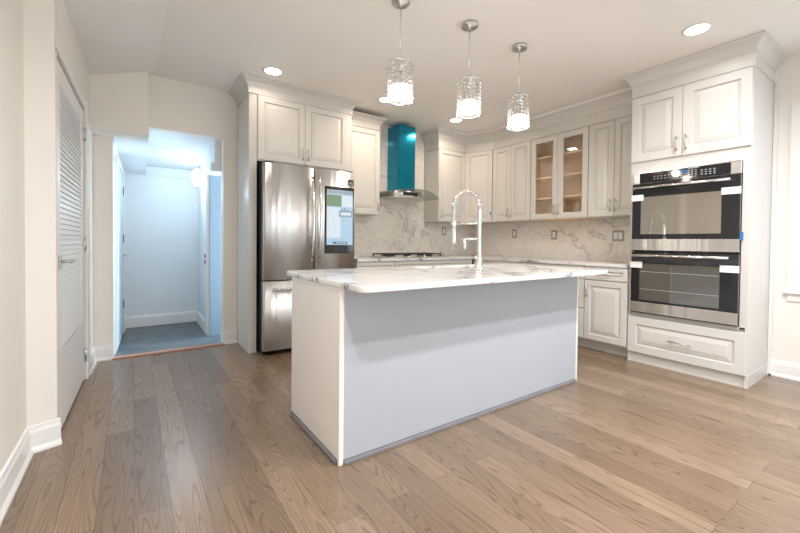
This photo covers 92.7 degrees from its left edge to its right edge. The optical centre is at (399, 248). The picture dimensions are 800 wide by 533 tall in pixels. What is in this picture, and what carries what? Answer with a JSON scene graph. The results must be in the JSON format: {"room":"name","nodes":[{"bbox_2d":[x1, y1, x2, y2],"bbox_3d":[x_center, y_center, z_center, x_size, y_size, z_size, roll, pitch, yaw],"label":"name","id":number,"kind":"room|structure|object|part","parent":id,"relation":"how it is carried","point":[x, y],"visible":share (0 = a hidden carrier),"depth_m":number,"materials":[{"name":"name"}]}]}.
{"room":"kitchen","nodes":[
{"label":"kitchen","id":0,"kind":"room"},
{"bbox_2d":[0,0,92,472],"bbox_3d":[-0.831,-0.250,0.280,0.282,2.700,7.423,0,1,-34],"label":"wall","id":1,"kind":"structure","parent":0,"point":[29,326],"depth_m":1.97,"materials":[{"name":"beige paint"}]},
{"bbox_2d":[0,417,61,525],"bbox_3d":[-0.256,1.046,-0.307,0.135,0.140,5.748,0,1,-35],"label":"baseboard","id":2,"kind":"structure","parent":1,"relation":"attached to","point":[39,437],"depth_m":1.85,"materials":[{"name":"white paint"}]},
{"bbox_2d":[55,36,89,427],"bbox_3d":[-2.186,-0.053,2.579,0.094,2.200,1.226,0,1,-34],"label":"door","id":3,"kind":"structure","parent":1,"relation":"in","point":[72,244],"depth_m":2.53,"materials":[{"name":"white paint"}]},
{"bbox_3d":[-1.913,0.076,2.197,0.063,0.080,0.140,0,1,-34],"label":"handle","id":4,"kind":"part","parent":3,"relation":"part of","materials":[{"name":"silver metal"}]},
{"bbox_2d":[90,344,111,374],"bbox_3d":[-2.614,0.959,3.330,0.147,0.140,0.426,0,1,-35],"label":"baseboard","id":5,"kind":"structure","parent":1,"relation":"attached to","point":[99,353],"depth_m":3.48,"materials":[{"name":"white paint"}]},
{"bbox_2d":[113,137,117,354],"bbox_3d":[-3.133,-0.191,4.163,0.132,2.400,1.324,0,1,-33],"label":"wall","id":6,"kind":"structure","parent":0,"point":[114,146],"depth_m":3.66,"materials":[{"name":"paint"}]},
{"bbox_2d":[115,155,126,353],"bbox_3d":[-3.014,0.046,4.147,0.058,1.930,1.050,0,1,-33],"label":"door","id":7,"kind":"structure","parent":6,"relation":"in","point":[120,254],"depth_m":4.03,"materials":[{"name":"paint"}]},
{"bbox_2d":[124,173,197,316],"bbox_3d":[-3.144,-0.206,5.034,1.075,2.400,0.120,0,1,-35],"label":"wall","id":8,"kind":"structure","parent":0,"point":[161,213],"depth_m":4.98,"materials":[{"name":"paint"}]},
{"bbox_2d":[125,311,204,331],"bbox_3d":[-2.876,0.931,4.663,0.825,0.145,0.840,0,1,-35],"label":"baseboard","id":9,"kind":"structure","parent":8,"relation":"attached to","point":[188,316],"depth_m":4.97,"materials":[{"name":"white paint"}]},
{"bbox_2d":[145,166,192,178],"bbox_3d":[-2.997,-0.997,5.029,0.593,0.115,0.021,0,1,-35],"label":"trim","id":10,"kind":"structure","parent":8,"relation":"attached to","point":[149,170],"depth_m":5.00,"materials":[{"name":"paint"}]},
{"bbox_2d":[146,130,213,169],"bbox_3d":[-2.736,-1.266,4.414,0.870,0.450,1.320,0,1,-35],"label":"ceiling","id":11,"kind":"structure","parent":0,"point":[165,150],"depth_m":4.40,"materials":[{"name":"paint"}]},
{"bbox_2d":[114,137,147,174],"bbox_3d":[-2.948,-1.052,4.192,0.268,0.255,1.448,0,1,-35],"label":"soffit","id":12,"kind":"structure","parent":11,"relation":"attached to","point":[132,154],"depth_m":4.04,"materials":[{"name":"paint"}]},
{"bbox_2d":[198,140,220,335],"bbox_3d":[-2.340,-0.243,4.715,0.120,2.500,1.320,0,1,-35],"label":"wall","id":13,"kind":"structure","parent":0,"point":[213,155],"depth_m":4.79,"materials":[{"name":"paint"}]},
{"bbox_2d":[191,169,203,185],"bbox_3d":[-2.555,-0.897,4.806,0.124,0.224,0.224,0,1,-35],"label":"wall lamp","id":14,"kind":"object","parent":13,"relation":"attached to","point":[197,176],"visible":1,"depth_m":4.74,"materials":[{"name":"white plastic"}]},
{"bbox_2d":[204,163,220,335],"bbox_3d":[-2.124,0.040,4.376,0.153,1.950,0.495,0,1,-35],"label":"door","id":15,"kind":"structure","parent":13,"relation":"in","point":[215,181],"depth_m":4.43,"materials":[{"name":"white paint"}]},
{"bbox_3d":[-2.171,0.040,4.343,0.029,1.950,0.495,0,1,-35],"label":"casing","id":16,"kind":"part","parent":15,"relation":"part of","materials":[{"name":"white paint"}]},
{"bbox_2d":[92,74,450,358],"bbox_3d":[-0.912,-0.331,4.826,5.270,2.700,0.130,0,1,-35],"label":"wall","id":17,"kind":"structure","parent":0,"point":[177,107],"depth_m":3.82,"materials":[{"name":"beige paint"}]},
{"bbox_2d":[224,330,236,343],"bbox_3d":[-1.825,0.953,4.122,0.125,0.140,0.030,0,1,-35],"label":"baseboard","id":18,"kind":"structure","parent":17,"relation":"attached to","point":[230,336],"depth_m":4.12,"materials":[{"name":"white paint"}]},
{"bbox_2d":[351,111,386,215],"bbox_3d":[-0.498,-1.023,4.772,0.545,1.203,0.396,0,1,-35],"label":"upper cabinet","id":19,"kind":"object","parent":17,"relation":"attached to","point":[365,129],"visible":0.72,"depth_m":4.65,"materials":[{"name":"white paint"}]},
{"bbox_3d":[-0.449,-0.945,4.640,0.468,1.040,0.019,0,1,-35],"label":"door","id":20,"kind":"part","parent":19,"relation":"part of","materials":[{"name":"white paint"}]},
{"bbox_3d":[-0.486,-1.580,4.751,0.545,0.088,0.370,0,1,-35],"label":"crown molding","id":21,"kind":"part","parent":19,"relation":"part of","materials":[{"name":"white paint"}]},
{"bbox_2d":[380,124,435,201],"bbox_3d":[0.093,-1.149,5.100,0.932,0.965,0.502,0,1,-35],"label":"range hood","id":22,"kind":"object","parent":17,"relation":"attached to","point":[401,138],"visible":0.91,"depth_m":5.07,"materials":[{"name":"teal metal"}]},
{"bbox_3d":[0.140,-0.715,4.986,0.220,0.038,0.035,0,1,-35],"label":"control panel","id":23,"kind":"part","parent":22,"relation":"part of","materials":[{"name":"black plastic"}]},
{"bbox_2d":[354,124,471,256],"bbox_3d":[0.161,-0.790,5.474,2.432,1.782,0.015,0,1,-35],"label":"backsplash","id":24,"kind":"structure","parent":17,"relation":"attached to","point":[399,226],"depth_m":5.40,"materials":[{"name":"white stone"}]},
{"bbox_2d":[442,227,445,234],"bbox_3d":[0.670,-0.269,5.827,0.080,0.124,0.008,0,1,-35],"label":"wall outlet","id":25,"kind":"object","parent":24,"relation":"attached to","point":[443,228],"visible":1,"depth_m":5.83,"materials":[{"name":"grey plastic"}]},
{"bbox_2d":[424,148,465,223],"bbox_3d":[0.670,-0.895,5.599,0.526,1.020,0.382,0,1,-35],"label":"upper cabinet","id":26,"kind":"object","parent":17,"relation":"attached to","point":[444,170],"visible":0.95,"depth_m":5.46,"materials":[{"name":"white paint"}]},
{"bbox_3d":[0.753,-0.893,5.480,0.518,1.010,0.019,0,1,-35],"label":"door","id":27,"kind":"part","parent":26,"relation":"part of","materials":[{"name":"white paint"}]},
{"bbox_2d":[0,322,799,532],"bbox_3d":[0.829,1.140,2.338,5.270,0.120,9.140,0,1,-35],"label":"floor","id":28,"kind":"structure","parent":0,"point":[206,439],"depth_m":1.94,"materials":[{"name":"brown wood"}]},
{"bbox_2d":[114,342,223,359],"bbox_3d":[-2.277,1.016,3.818,0.936,0.013,0.075,0,1,-35],"label":"threshold","id":29,"kind":"object","parent":28,"relation":"on","point":[221,343],"visible":1,"depth_m":3.79,"materials":[{"name":"red wood"}]},
{"bbox_2d":[229,72,361,352],"bbox_3d":[-1.141,-0.322,4.229,1.290,2.698,0.583,0,1,-35],"label":"tall cabinet","id":30,"kind":"object","parent":28,"relation":"on","point":[279,122],"visible":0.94,"depth_m":3.92,"materials":[{"name":"white paint"}]},
{"bbox_3d":[-1.595,-0.260,3.966,0.075,2.575,0.498,0,1,-35],"label":"panel","id":31,"kind":"part","parent":30,"relation":"part of","materials":[{"name":"white paint"}]},
{"bbox_3d":[-1.204,-1.199,3.899,0.480,0.633,0.019,0,1,-35],"label":"door","id":32,"kind":"part","parent":30,"relation":"part of","materials":[{"name":"white paint"}]},
{"bbox_3d":[-1.129,-1.624,4.206,1.290,0.093,0.583,0,1,-35],"label":"crown molding","id":33,"kind":"part","parent":30,"relation":"part of","materials":[{"name":"white paint"}]},
{"bbox_3d":[-0.804,-1.200,4.178,0.490,0.633,0.019,0,1,-35],"label":"door","id":34,"kind":"part","parent":30,"relation":"part of","materials":[{"name":"white paint"}]},
{"bbox_3d":[-0.731,-0.263,4.568,0.060,2.575,0.498,0,1,-35],"label":"panel","id":35,"kind":"part","parent":30,"relation":"part of","materials":[{"name":"white paint"}]},
{"bbox_2d":[256,161,354,354],"bbox_3d":[-1.065,0.092,4.143,0.975,1.875,0.772,0,1,-35],"label":"refrigerator","id":36,"kind":"object","parent":28,"relation":"on","point":[306,215],"visible":0.78,"depth_m":3.78,"materials":[{"name":"silver metal"}]},
{"bbox_3d":[-0.912,0.646,3.927,0.975,0.667,0.082,0,1,-35],"label":"freezer drawer","id":37,"kind":"part","parent":36,"relation":"part of","materials":[{"name":"silver metal"}]},
{"bbox_3d":[-0.869,0.391,3.864,0.822,0.024,0.072,0,1,-35],"label":"handle","id":38,"kind":"part","parent":36,"relation":"part of","materials":[{"name":"silver metal"}]},
{"bbox_3d":[-1.097,-0.259,3.776,0.504,1.120,0.082,0,1,-35],"label":"door","id":39,"kind":"part","parent":36,"relation":"part of","materials":[{"name":"silver metal"}]},
{"bbox_3d":[-0.874,-0.293,3.841,0.024,0.868,0.076,0,1,-35],"label":"handle","id":40,"kind":"part","parent":36,"relation":"part of","materials":[{"name":"silver metal"}]},
{"bbox_3d":[-0.811,-0.294,3.885,0.024,0.868,0.076,0,1,-35],"label":"handle","id":41,"kind":"part","parent":36,"relation":"part of","materials":[{"name":"silver metal"}]},
{"bbox_3d":[-0.695,-0.261,4.057,0.466,1.120,0.082,0,1,-35],"label":"door","id":42,"kind":"part","parent":36,"relation":"part of","materials":[{"name":"silver metal"}]},
{"bbox_2d":[354,261,393,267],"bbox_3d":[-0.435,0.585,4.659,0.513,0.883,0.626,0,1,-35],"label":"base cabinet","id":43,"kind":"object","parent":28,"relation":"on","point":[375,263],"visible":0.14,"depth_m":4.41,"materials":[{"name":"white paint"}]},
{"bbox_2d":[394,260,452,266],"bbox_3d":[0.162,0.583,5.076,0.936,0.883,0.626,0,1,-35],"label":"base cabinet","id":44,"kind":"object","parent":28,"relation":"on","point":[415,262],"visible":0.12,"depth_m":4.82,"materials":[{"name":"white paint"}]},
{"bbox_2d":[289,276,578,465],"bbox_3d":[0.367,0.625,2.775,2.139,0.884,0.731,0,1,-35],"label":"kitchen island","id":45,"kind":"object","parent":28,"relation":"on","point":[373,373],"visible":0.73,"depth_m":2.23,"materials":[{"name":"paint"}]},
{"bbox_3d":[-0.504,1.059,2.185,0.033,0.022,0.683,0,1,-35],"label":"shoe molding","id":46,"kind":"part","parent":45,"relation":"part of","materials":[{"name":"grey wood"}]},
{"bbox_3d":[-0.493,0.617,2.180,0.020,0.862,0.685,0,1,-35],"label":"panel","id":47,"kind":"part","parent":45,"relation":"part of","materials":[{"name":"white paint"}]},
{"bbox_2d":[287,263,607,292],"bbox_3d":[0.412,0.169,2.713,2.137,0.030,1.060,0,1,-35],"label":"island countertop","id":48,"kind":"structure","parent":45,"relation":"on","point":[376,279],"depth_m":2.32,"materials":[{"name":"white stone"}]},
{"bbox_2d":[451,190,482,268],"bbox_3d":[0.532,-0.156,2.977,0.139,0.610,0.279,0,1,-35],"label":"kitchen faucet","id":49,"kind":"object","parent":48,"relation":"on","point":[454,224],"visible":1,"depth_m":2.95,"materials":[{"name":"silver metal"}]},
{"bbox_3d":[0.506,-0.196,2.990,0.237,0.030,0.048,1,1,36],"label":"holder arm","id":50,"kind":"part","parent":49,"relation":"part of","materials":[{"name":"silver metal"}]},
{"bbox_3d":[0.543,-0.072,2.977,0.155,0.024,0.017,1,1,32],"label":"spout","id":51,"kind":"part","parent":49,"relation":"part of","materials":[{"name":"silver metal"}]},
{"bbox_3d":[0.564,1.063,2.499,2.069,0.022,0.036,0,1,-35],"label":"shoe molding","id":52,"kind":"part","parent":45,"relation":"part of","materials":[{"name":"grey wood"}]},
{"bbox_2d":[453,259,471,264],"bbox_3d":[0.696,0.582,5.448,0.358,0.883,0.626,0,1,-35],"label":"base cabinet","id":53,"kind":"object","parent":28,"relation":"on","point":[455,261],"visible":0.11,"depth_m":5.21,"materials":[{"name":"white paint"}]},
{"bbox_2d":[474,259,546,265],"bbox_3d":[1.562,0.598,5.011,0.626,0.883,1.143,0,1,-35],"label":"base cabinet","id":54,"kind":"object","parent":28,"relation":"on","point":[483,261],"visible":0.02,"depth_m":4.78,"materials":[{"name":"white paint"}]},
{"bbox_2d":[354,255,628,267],"bbox_3d":[0.921,0.144,4.403,2.448,0.030,2.676,0,1,-35],"label":"countertop","id":55,"kind":"structure","parent":54,"relation":"on","point":[449,257],"depth_m":4.53,"materials":[{"name":"white stone"}]},
{"bbox_2d":[369,253,446,257],"bbox_3d":[0.117,0.085,5.048,0.920,0.048,0.490,0,1,-35],"label":"gas cooktop","id":56,"kind":"object","parent":55,"relation":"in","point":[383,255],"visible":1,"depth_m":4.89,"materials":[{"name":"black metal"}]},
{"bbox_3d":[0.117,0.103,5.048,0.920,0.012,0.490,0,1,-35],"label":"plate","id":57,"kind":"part","parent":56,"relation":"part of","materials":[{"name":"silver metal"}]},
{"bbox_3d":[1.335,0.229,4.867,0.019,0.130,0.390,0,1,-35],"label":"drawer","id":58,"kind":"part","parent":54,"relation":"part of","materials":[{"name":"white paint"}]},
{"bbox_3d":[1.560,0.237,4.545,0.019,0.130,0.391,0,1,-35],"label":"drawer","id":59,"kind":"part","parent":54,"relation":"part of","materials":[{"name":"white paint"}]},
{"bbox_2d":[546,263,588,347],"bbox_3d":[2.023,0.614,4.351,0.626,0.883,0.456,0,1,-35],"label":"base cabinet","id":60,"kind":"object","parent":28,"relation":"on","point":[582,342],"visible":0.13,"depth_m":4.04,"materials":[{"name":"white paint"}]},
{"bbox_3d":[1.807,0.246,4.191,0.019,0.130,0.452,0,1,-35],"label":"drawer","id":61,"kind":"part","parent":60,"relation":"part of","materials":[{"name":"white paint"}]},
{"bbox_3d":[1.802,0.778,4.200,0.019,0.305,0.452,0,1,-35],"label":"drawer","id":62,"kind":"part","parent":60,"relation":"part of","materials":[{"name":"white paint"}]},
{"bbox_3d":[1.805,0.468,4.195,0.019,0.295,0.452,0,1,-35],"label":"drawer","id":63,"kind":"part","parent":60,"relation":"part of","materials":[{"name":"white paint"}]},
{"bbox_2d":[584,266,628,356],"bbox_3d":[2.277,0.623,3.987,0.626,0.883,0.422,0,1,-35],"label":"base cabinet","id":64,"kind":"object","parent":28,"relation":"on","point":[606,301],"visible":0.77,"depth_m":3.81,"materials":[{"name":"white paint"}]},
{"bbox_3d":[2.061,0.255,3.828,0.019,0.130,0.418,0,1,-35],"label":"drawer","id":65,"kind":"part","parent":64,"relation":"part of","materials":[{"name":"white paint"}]},
{"bbox_2d":[622,30,786,388],"bbox_3d":[2.668,-0.272,3.443,0.678,2.698,1.008,0,1,-35],"label":"tall cabinet","id":66,"kind":"object","parent":28,"relation":"on","point":[715,104],"visible":0.97,"depth_m":3.15,"materials":[{"name":"white paint"}]},
{"bbox_3d":[2.453,-0.231,3.813,0.608,2.600,0.018,0,1,-35],"label":"panel","id":67,"kind":"part","parent":66,"relation":"part of","materials":[{"name":"white paint"}]},
{"bbox_3d":[2.317,-1.105,3.455,0.019,0.598,0.406,0,1,-35],"label":"door","id":68,"kind":"part","parent":66,"relation":"part of","materials":[{"name":"white paint"}]},
{"bbox_3d":[2.406,0.816,3.287,0.035,0.011,0.170,0,1,-35],"label":"handle","id":69,"kind":"part","parent":66,"relation":"part of","materials":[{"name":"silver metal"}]},
{"bbox_2d":[630,160,742,326],"bbox_3d":[2.629,-0.050,3.426,0.646,1.298,0.802,0,1,-35],"label":"double wall oven","id":70,"kind":"object","parent":66,"relation":"in","point":[687,234],"visible":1,"depth_m":3.22,"materials":[{"name":"silver metal"}]},
{"bbox_3d":[2.373,0.067,3.277,0.055,0.022,0.710,0,1,-35],"label":"handle","id":71,"kind":"part","parent":70,"relation":"part of","materials":[{"name":"silver metal"}]},
{"bbox_3d":[2.379,-0.550,3.267,0.055,0.022,0.710,0,1,-35],"label":"handle","id":72,"kind":"part","parent":70,"relation":"part of","materials":[{"name":"silver metal"}]},
{"bbox_3d":[2.418,0.319,3.297,0.038,0.562,0.780,0,1,-35],"label":"oven door","id":73,"kind":"part","parent":70,"relation":"part of","materials":[{"name":"black glass"}]},
{"bbox_3d":[2.420,-0.642,3.281,0.003,0.091,0.660,0,1,-35],"label":"display panel","id":74,"kind":"part","parent":70,"relation":"part of","materials":[{"name":"black glass"}]},
{"bbox_3d":[2.424,-0.281,3.286,0.038,0.618,0.780,0,1,-35],"label":"oven door","id":75,"kind":"part","parent":70,"relation":"part of","materials":[{"name":"black glass"}]},
{"bbox_3d":[2.433,-0.646,3.284,0.025,0.104,0.784,0,1,-35],"label":"control panel","id":76,"kind":"part","parent":70,"relation":"part of","materials":[{"name":"silver metal"}]},
{"bbox_3d":[2.428,0.813,3.303,0.019,0.334,0.860,0,1,-35],"label":"drawer","id":77,"kind":"part","parent":66,"relation":"part of","materials":[{"name":"white paint"}]},
{"bbox_3d":[2.459,-0.222,3.299,0.030,2.600,0.831,0,1,-35],"label":"frame","id":78,"kind":"part","parent":66,"relation":"part of","materials":[{"name":"white paint"}]},
{"bbox_3d":[2.680,-1.569,3.420,0.678,0.103,1.008,0,1,-35],"label":"crown molding","id":79,"kind":"part","parent":66,"relation":"part of","materials":[{"name":"white paint"}]},
{"bbox_3d":[2.564,-1.097,3.101,0.019,0.598,0.450,0,1,-35],"label":"door","id":80,"kind":"part","parent":66,"relation":"part of","materials":[{"name":"white paint"}]},
{"bbox_3d":[2.939,-0.214,3.116,0.608,2.600,0.018,0,1,-35],"label":"panel","id":81,"kind":"part","parent":66,"relation":"part of","materials":[{"name":"white paint"}]},
{"bbox_2d":[767,69,779,374],"bbox_3d":[3.190,-0.215,3.263,0.028,2.600,0.024,0,1,-35],"label":"trim","id":82,"kind":"structure","parent":66,"relation":"attached to","point":[777,72],"depth_m":3.25,"materials":[{"name":"white paint"}]},
{"bbox_2d":[149,0,799,132],"bbox_3d":[1.268,-1.665,1.698,5.270,0.120,7.700,0,1,-35],"label":"ceiling","id":83,"kind":"structure","parent":0,"point":[577,51],"depth_m":3.04,"materials":[{"name":"paint"}]},
{"bbox_2d":[63,0,167,73],"bbox_3d":[-0.454,-1.489,0.409,0.650,0.220,7.250,0,1,-35],"label":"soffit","id":84,"kind":"structure","parent":83,"relation":"attached to","point":[113,36],"depth_m":2.75,"materials":[{"name":"paint"}]},
{"bbox_2d":[89,72,148,141],"bbox_3d":[-2.556,-1.350,3.471,0.448,0.644,0.169,0,1,-35],"label":"bulkhead","id":85,"kind":"object","parent":83,"relation":"attached to","point":[119,102],"visible":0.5,"depth_m":3.42,"materials":[{"name":"beige paint"}]},
{"bbox_2d":[262,66,282,75],"bbox_3d":[-1.188,-1.659,3.571,0.188,0.006,0.188,0,1,-35],"label":"recessed light","id":86,"kind":"object","parent":83,"relation":"in","point":[273,71],"visible":1,"depth_m":3.58,"materials":[{"name":"white plastic"}]},
{"bbox_2d":[378,96,392,102],"bbox_3d":[-0.156,-1.661,4.260,0.188,0.006,0.188,0,1,-35],"label":"recessed light","id":87,"kind":"object","parent":83,"relation":"in","point":[383,99],"visible":0.7,"depth_m":4.25,"materials":[{"name":"white plastic"}]},
{"bbox_2d":[386,0,413,105],"bbox_3d":[0.003,-1.299,2.511,0.182,0.664,0.182,0,1,-35],"label":"pendant light","id":88,"kind":"object","parent":83,"relation":"hanging from","point":[400,92],"visible":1,"depth_m":2.48,"materials":[{"name":"clear glass"}]},
{"bbox_2d":[397,59,402,71],"bbox_3d":[0.002,-1.214,2.512,0.040,0.087,0.040,0,1,-35],"label":"socket","id":89,"kind":"object","parent":88,"relation":"attached to","point":[398,63],"depth_m":2.50,"materials":[{"name":"silver metal"}]},
{"bbox_2d":[390,83,409,101],"bbox_3d":[0.000,-1.032,2.515,0.128,0.085,0.128,0,1,-35],"label":"diffuser","id":90,"kind":"object","parent":88,"relation":"attached to","point":[399,93],"depth_m":2.46,"materials":[{"name":"white glass"}]},
{"bbox_3d":[0.004,-1.421,2.509,0.005,0.329,0.005,0,1,-12],"label":"cord","id":91,"kind":"part","parent":88,"relation":"part of","materials":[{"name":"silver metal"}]},
{"bbox_2d":[449,118,462,122],"bbox_3d":[0.726,-1.665,4.950,0.188,0.006,0.188,0,1,-35],"label":"recessed light","id":92,"kind":"object","parent":83,"relation":"in","point":[454,120],"visible":0.98,"depth_m":4.96,"materials":[{"name":"white plastic"}]},
{"bbox_2d":[456,19,480,118],"bbox_3d":[0.502,-1.299,2.777,0.182,0.664,0.182,0,1,-35],"label":"pendant light","id":93,"kind":"object","parent":83,"relation":"hanging from","point":[469,107],"visible":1,"depth_m":2.73,"materials":[{"name":"clear glass"}]},
{"bbox_2d":[460,99,477,115],"bbox_3d":[0.500,-1.032,2.781,0.128,0.085,0.128,0,1,-35],"label":"diffuser","id":94,"kind":"object","parent":93,"relation":"attached to","point":[468,107],"depth_m":2.72,"materials":[{"name":"white glass"}]},
{"bbox_3d":[0.503,-1.421,2.775,0.005,0.329,0.005,1,1,33],"label":"cord","id":95,"kind":"part","parent":93,"relation":"part of","materials":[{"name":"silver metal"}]},
{"bbox_2d":[507,42,530,131],"bbox_3d":[0.959,-1.300,3.081,0.182,0.664,0.182,0,1,-35],"label":"pendant light","id":96,"kind":"object","parent":83,"relation":"hanging from","point":[518,120],"visible":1,"depth_m":3.04,"materials":[{"name":"clear glass"}]},
{"bbox_2d":[510,114,526,127],"bbox_3d":[0.957,-1.033,3.086,0.128,0.085,0.128,0,1,-35],"label":"diffuser","id":97,"kind":"object","parent":96,"relation":"attached to","point":[518,120],"depth_m":3.03,"materials":[{"name":"white glass"}]},
{"bbox_2d":[681,22,712,35],"bbox_3d":[2.186,-1.613,2.809,0.188,0.006,0.188,0,1,-35],"label":"recessed light","id":98,"kind":"object","parent":83,"relation":"in","point":[698,28],"visible":1,"depth_m":2.81,"materials":[{"name":"white plastic"}]},
{"bbox_2d":[471,53,799,363],"bbox_3d":[3.391,-0.261,3.135,0.150,2.700,7.570,0,1,-35],"label":"wall","id":99,"kind":"structure","parent":0,"point":[786,314],"depth_m":3.22,"materials":[{"name":"beige paint"}]},
{"bbox_2d":[465,150,499,223],"bbox_3d":[1.173,-0.893,5.733,0.475,1.020,0.710,0,1,-35],"label":"upper cabinet","id":100,"kind":"object","parent":99,"relation":"attached to","point":[479,165],"visible":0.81,"depth_m":5.49,"materials":[{"name":"white paint"}]},
{"bbox_2d":[492,140,541,222],"bbox_3d":[1.611,-0.879,5.215,0.382,1.020,0.626,0,1,-35],"label":"upper cabinet","id":101,"kind":"object","parent":99,"relation":"attached to","point":[511,164],"visible":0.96,"depth_m":5.10,"materials":[{"name":"white paint"}]},
{"bbox_3d":[1.402,-0.883,5.259,0.019,1.010,0.308,0,1,-35],"label":"door","id":102,"kind":"part","parent":101,"relation":"part of","materials":[{"name":"white paint"}]},
{"bbox_3d":[1.580,-0.877,5.004,0.019,1.010,0.308,0,1,-35],"label":"door","id":103,"kind":"part","parent":101,"relation":"part of","materials":[{"name":"white paint"}]},
{"bbox_2d":[421,87,631,152],"bbox_3d":[1.495,-1.521,4.752,1.063,0.271,2.658,0,1,-35],"label":"crown molding","id":104,"kind":"structure","parent":99,"relation":"attached to","point":[614,105],"depth_m":4.71,"materials":[{"name":"white paint"}]},
{"bbox_2d":[471,218,629,261],"bbox_3d":[1.921,-0.119,5.095,0.015,0.487,2.677,0,1,-35],"label":"backsplash","id":105,"kind":"structure","parent":99,"relation":"attached to","point":[591,239],"depth_m":4.90,"materials":[{"name":"white stone"}]},
{"bbox_2d":[512,229,516,237],"bbox_3d":[1.640,-0.214,5.476,0.008,0.124,0.080,0,1,-35],"label":"wall outlet","id":106,"kind":"object","parent":105,"relation":"attached to","point":[514,231],"visible":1,"depth_m":5.47,"materials":[{"name":"grey plastic"}]},
{"bbox_2d":[551,230,556,239],"bbox_3d":[2.001,-0.181,4.959,0.008,0.124,0.080,0,1,-35],"label":"wall outlet","id":107,"kind":"object","parent":105,"relation":"attached to","point":[553,232],"visible":1,"depth_m":4.96,"materials":[{"name":"grey plastic"}]},
{"bbox_2d":[612,230,623,240],"bbox_3d":[2.458,-0.145,4.304,0.008,0.124,0.124,0,1,-35],"label":"wall outlet","id":108,"kind":"object","parent":105,"relation":"attached to","point":[617,235],"visible":1,"depth_m":4.30,"materials":[{"name":"grey plastic"}]},
{"bbox_2d":[530,126,599,220],"bbox_3d":[2.006,-0.866,4.648,0.382,1.020,0.749,0,1,-35],"label":"upper cabinet","id":109,"kind":"object","parent":99,"relation":"attached to","point":[559,162],"visible":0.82,"depth_m":4.70,"materials":[{"name":"white wood"}]},
{"bbox_3d":[1.780,-0.870,4.718,0.019,1.010,0.370,0,1,-35],"label":"door","id":110,"kind":"part","parent":109,"relation":"part of","materials":[{"name":"white paint"}]},
{"bbox_2d":[536,172,581,181],"bbox_3d":[2.034,-0.876,4.667,0.298,0.018,0.714,0,1,-35],"label":"shelf","id":111,"kind":"object","parent":109,"relation":"attached to","point":[571,177],"depth_m":4.71,"materials":[{"name":"brown wood"}]},
{"bbox_2d":[536,194,581,201],"bbox_3d":[2.031,-0.621,4.672,0.298,0.018,0.714,0,1,-35],"label":"shelf","id":112,"kind":"object","parent":109,"relation":"attached to","point":[578,197],"depth_m":4.73,"materials":[{"name":"brown wood"}]},
{"bbox_2d":[537,149,582,162],"bbox_3d":[2.036,-1.131,4.663,0.298,0.018,0.714,0,1,-35],"label":"shelf","id":113,"kind":"object","parent":109,"relation":"attached to","point":[575,155],"depth_m":4.70,"materials":[{"name":"brown wood"}]},
{"bbox_3d":[1.993,-0.863,4.412,0.019,1.010,0.370,0,1,-35],"label":"door","id":114,"kind":"part","parent":109,"relation":"part of","materials":[{"name":"white paint"}]},
{"bbox_2d":[588,115,631,218],"bbox_3d":[2.383,-0.852,4.108,0.382,1.020,0.561,0,1,-35],"label":"upper cabinet","id":115,"kind":"object","parent":99,"relation":"attached to","point":[609,186],"visible":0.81,"depth_m":4.05,"materials":[{"name":"white paint"}]},
{"bbox_3d":[2.184,-0.856,4.139,0.019,1.010,0.276,0,1,-35],"label":"door","id":116,"kind":"part","parent":115,"relation":"part of","materials":[{"name":"white paint"}]},
{"bbox_3d":[2.343,-0.850,3.910,0.019,1.010,0.276,0,1,-35],"label":"door","id":117,"kind":"part","parent":115,"relation":"part of","materials":[{"name":"white paint"}]},
{"bbox_2d":[771,359,799,381],"bbox_3d":[4.280,1.054,1.708,0.030,0.140,3.860,0,1,-35],"label":"baseboard","id":118,"kind":"structure","parent":99,"relation":"attached to","point":[779,368],"depth_m":3.20,"materials":[{"name":"white paint"}]},
{"bbox_2d":[783,104,799,301],"bbox_3d":[4.176,-0.346,1.918,0.135,1.630,3.180,0,1,-35],"label":"window","id":119,"kind":"structure","parent":99,"relation":"in","point":[792,290],"depth_m":3.16,"materials":[{"name":"white paint"}]},
{"bbox_3d":[4.144,0.424,1.914,0.075,0.089,3.180,0,1,-35],"label":"sill","id":120,"kind":"part","parent":119,"relation":"part of","materials":[{"name":"white paint"}]}
]}

